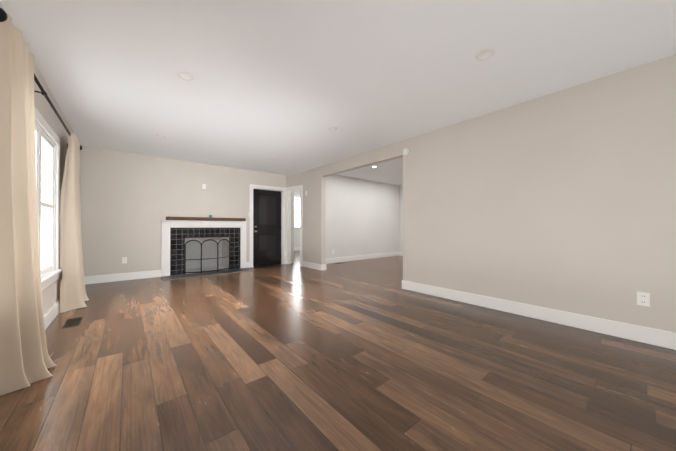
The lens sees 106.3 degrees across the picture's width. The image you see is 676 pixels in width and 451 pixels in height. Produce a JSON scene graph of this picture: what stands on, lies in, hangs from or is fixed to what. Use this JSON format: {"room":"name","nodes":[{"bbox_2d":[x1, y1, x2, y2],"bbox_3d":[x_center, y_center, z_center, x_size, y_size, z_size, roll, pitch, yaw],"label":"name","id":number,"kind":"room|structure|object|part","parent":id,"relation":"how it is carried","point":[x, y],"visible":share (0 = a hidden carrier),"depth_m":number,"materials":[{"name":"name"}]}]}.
{"room":"living room","nodes":[
{"label":"living room","id":0,"kind":"room"},
{"bbox_2d":[0,3,80,314],"bbox_3d":[-1.716,-0.385,0.963,0.150,2.800,9.190,0,0,-40],"label":"wall","id":1,"kind":"structure","parent":0,"point":[50,295],"depth_m":2.82,"materials":[{"name":"paint"}]},
{"bbox_2d":[0,8,81,149],"bbox_3d":[-2.720,-1.089,2.402,0.138,0.098,2.918,0,0,-40],"label":"curtain rod","id":2,"kind":"object","parent":1,"relation":"attached to","point":[3,16],"visible":0.33,"depth_m":2.08,"materials":[{"name":"black metal"}]},
{"bbox_2d":[0,13,56,395],"bbox_3d":[-1.971,-0.065,1.600,0.223,2.161,0.660,0,0,-40],"label":"curtain","id":3,"kind":"object","parent":2,"relation":"hanging from","point":[25,360],"visible":1,"depth_m":1.53,"materials":[{"name":"beige fabric"}]},
{"bbox_2d":[60,130,88,312],"bbox_3d":[-3.393,-0.053,3.305,0.214,2.161,0.760,0,0,-40],"label":"curtain","id":4,"kind":"object","parent":2,"relation":"hanging from","point":[73,295],"visible":1,"depth_m":3.08,"materials":[{"name":"beige fabric"}]},
{"bbox_2d":[35,107,61,290],"bbox_3d":[-2.662,-0.202,2.132,0.190,1.630,2.070,0,0,-40],"label":"window","id":5,"kind":"structure","parent":1,"relation":"in","point":[47,149],"depth_m":2.66,"materials":[{"name":"white glass"}]},
{"bbox_3d":[-2.634,-0.217,2.142,0.004,1.298,1.758,0,0,-40],"label":"window glass","id":6,"kind":"part","parent":5,"relation":"part of","materials":[{"name":"glass"}]},
{"bbox_2d":[44,299,59,329],"bbox_3d":[-1.650,0.946,1.008,0.020,0.140,8.890,0,0,-40],"label":"baseboard","id":7,"kind":"structure","parent":1,"relation":"attached to","point":[54,311],"depth_m":2.69,"materials":[{"name":"white wood"}]},
{"bbox_2d":[81,146,293,276],"bbox_3d":[-3.096,-0.351,6.050,4.230,2.800,0.700,0,0,-40],"label":"wall","id":8,"kind":"structure","parent":0,"point":[130,202],"depth_m":5.04,"materials":[{"name":"paint"}]},
{"bbox_2d":[84,270,160,284],"bbox_3d":[-4.037,0.971,4.794,1.127,0.140,0.016,0,0,-40],"label":"baseboard","id":9,"kind":"structure","parent":8,"relation":"attached to","point":[144,274],"depth_m":4.76,"materials":[{"name":"white wood"}]},
{"bbox_2d":[122,257,126,263],"bbox_3d":[-4.042,0.661,4.796,0.072,0.116,0.008,0,0,-40],"label":"electrical outlet","id":10,"kind":"object","parent":8,"relation":"attached to","point":[124,259],"visible":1,"depth_m":4.79,"materials":[{"name":"white plastic"}]},
{"bbox_2d":[253,189,280,266],"bbox_3d":[-1.845,0.059,6.659,0.785,1.973,0.112,0,0,-40],"label":"front door","id":11,"kind":"structure","parent":8,"relation":"in","point":[266,227],"depth_m":6.66,"materials":[{"name":"black wood"}]},
{"bbox_2d":[249,184,302,267],"bbox_3d":[-1.567,0.003,6.531,1.259,2.100,0.811,0,0,-40],"label":"door frame","id":12,"kind":"structure","parent":8,"relation":"attached to","point":[283,217],"depth_m":6.89,"materials":[{"name":"white wood"}]},
{"bbox_2d":[286,172,302,260],"bbox_3d":[-1.149,-0.345,6.817,0.702,2.800,0.120,0,0,39],"label":"wall","id":13,"kind":"structure","parent":0,"point":[295,179],"depth_m":6.70,"materials":[{"name":"paint"}]},
{"bbox_2d":[294,190,299,246],"bbox_3d":[-2.234,-0.320,10.693,3.270,2.800,0.120,0,0,-40],"label":"wall","id":14,"kind":"structure","parent":0,"point":[296,237],"depth_m":10.99,"materials":[{"name":"paint"}]},
{"bbox_2d":[294,195,299,227],"bbox_3d":[-1.750,-0.597,11.051,0.610,1.420,0.150,0,0,-40],"label":"window","id":15,"kind":"structure","parent":14,"relation":"in","point":[297,197],"depth_m":10.98,"materials":[{"name":"white"}]},
{"bbox_2d":[0,250,675,450],"bbox_3d":[0.419,1.091,4.878,8.450,0.100,12.500,0,0,-40],"label":"floor","id":16,"kind":"structure","parent":0,"point":[366,355],"depth_m":1.72,"materials":[{"name":"brown wood"}]},
{"bbox_2d":[62,317,82,327],"bbox_3d":[-2.806,1.023,2.680,0.120,0.007,0.300,0,0,-40],"label":"floor vent","id":17,"kind":"object","parent":16,"relation":"in","point":[72,322],"visible":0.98,"depth_m":2.66,"materials":[{"name":"grey metal"}]},
{"bbox_2d":[161,217,254,280],"bbox_3d":[-2.766,0.434,5.544,1.803,1.223,0.488,0,0,-40],"label":"fireplace","id":18,"kind":"object","parent":16,"relation":"on","point":[176,232],"visible":1,"depth_m":5.47,"materials":[{"name":"white"}]},
{"bbox_2d":[184,239,229,273],"bbox_3d":[-2.872,0.670,5.641,0.936,0.728,0.142,0,0,-40],"label":"fire screen","id":19,"kind":"object","parent":18,"relation":"on","point":[201,271],"visible":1,"depth_m":5.48,"materials":[{"name":"black metal"}]},
{"bbox_2d":[0,0,675,174],"bbox_3d":[-0.087,-1.491,2.226,4.260,0.150,9.040,0,0,-40],"label":"ceiling","id":20,"kind":"structure","parent":0,"point":[286,84],"depth_m":2.21,"materials":[{"name":"white paint"}]},
{"bbox_2d":[156,134,167,137],"bbox_3d":[-2.753,-1.402,3.963,0.148,0.006,0.148,0,0,-40],"label":"recessed light","id":21,"kind":"object","parent":20,"relation":"in","point":[161,135],"visible":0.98,"depth_m":3.94,"materials":[{"name":"white plastic"}]},
{"bbox_2d":[177,71,194,80],"bbox_3d":[-1.441,-1.412,2.400,0.148,0.006,0.148,0,0,-40],"label":"recessed light","id":22,"kind":"object","parent":20,"relation":"in","point":[186,76],"visible":1,"depth_m":2.40,"materials":[{"name":"white plastic"}]},
{"bbox_2d":[328,127,337,130],"bbox_3d":[-0.073,-1.403,3.680,0.148,0.006,0.148,0,0,-40],"label":"recessed light","id":23,"kind":"object","parent":20,"relation":"in","point":[332,128],"visible":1,"depth_m":3.66,"materials":[{"name":"white plastic"}]},
{"bbox_2d":[475,48,494,60],"bbox_3d":[1.215,-1.414,2.098,0.148,0.006,0.148,0,0,-40],"label":"recessed light","id":24,"kind":"object","parent":20,"relation":"in","point":[484,54],"visible":1,"depth_m":2.09,"materials":[{"name":"white plastic"}]},
{"bbox_2d":[326,175,397,258],"bbox_3d":[0.647,-0.339,7.860,3.840,2.800,0.120,0,0,-40],"label":"wall","id":25,"kind":"structure","parent":0,"point":[364,217],"depth_m":7.80,"materials":[{"name":"paint"}]},
{"bbox_2d":[326,252,399,262],"bbox_3d":[0.692,0.991,7.797,3.840,0.140,0.020,0,0,-40],"label":"baseboard","id":26,"kind":"structure","parent":25,"relation":"attached to","point":[351,258],"depth_m":7.77,"materials":[{"name":"white wood"}]},
{"bbox_2d":[335,157,402,184],"bbox_3d":[2.117,-1.510,6.216,3.990,0.120,4.300,0,0,-40],"label":"ceiling","id":27,"kind":"structure","parent":0,"point":[389,172],"depth_m":7.03,"materials":[{"name":"white paint"}]},
{"bbox_2d":[398,185,402,251],"bbox_3d":[3.567,-0.341,7.491,0.120,2.800,4.420,0,0,-40],"label":"wall","id":28,"kind":"structure","parent":0,"point":[400,187],"depth_m":9.01,"materials":[{"name":"paint"}]},
{"bbox_2d":[303,54,675,332],"bbox_3d":[1.808,-0.369,3.364,0.120,2.800,8.380,0,0,-40],"label":"wall","id":29,"kind":"structure","parent":0,"point":[563,200],"depth_m":2.69,"materials":[{"name":"paint"}]},
{"bbox_2d":[302,261,323,270],"bbox_3d":[-0.640,0.980,6.219,0.046,0.140,0.846,0,0,-40],"label":"baseboard","id":30,"kind":"structure","parent":29,"relation":"attached to","point":[305,264],"depth_m":6.13,"materials":[{"name":"white wood"}]},
{"bbox_2d":[403,148,409,155],"bbox_3d":[1.099,-1.199,4.102,0.033,0.124,0.124,0,0,-40],"label":"smoke detector","id":31,"kind":"object","parent":29,"relation":"attached to","point":[406,151],"visible":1,"depth_m":4.08,"materials":[{"name":"white plastic"}]},
{"bbox_2d":[402,280,675,349],"bbox_3d":[2.703,0.953,2.192,0.050,0.140,5.146,0,0,-40],"label":"baseboard","id":32,"kind":"structure","parent":29,"relation":"attached to","point":[657,337],"depth_m":2.62,"materials":[{"name":"white wood"}]},
{"bbox_2d":[637,292,649,306],"bbox_3d":[2.673,0.644,2.216,0.008,0.116,0.072,0,0,-40],"label":"electrical outlet","id":33,"kind":"object","parent":29,"relation":"attached to","point":[643,298],"visible":1,"depth_m":2.21,"materials":[{"name":"white plastic"}]},
{"label":"outside","id":34,"kind":"structure","parent":0,"visible":0},
{"bbox_2d":[295,198,299,226],"bbox_3d":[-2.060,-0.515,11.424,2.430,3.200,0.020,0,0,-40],"label":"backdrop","id":35,"kind":"structure","parent":34,"point":[296,211],"depth_m":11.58,"materials":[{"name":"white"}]}
]}

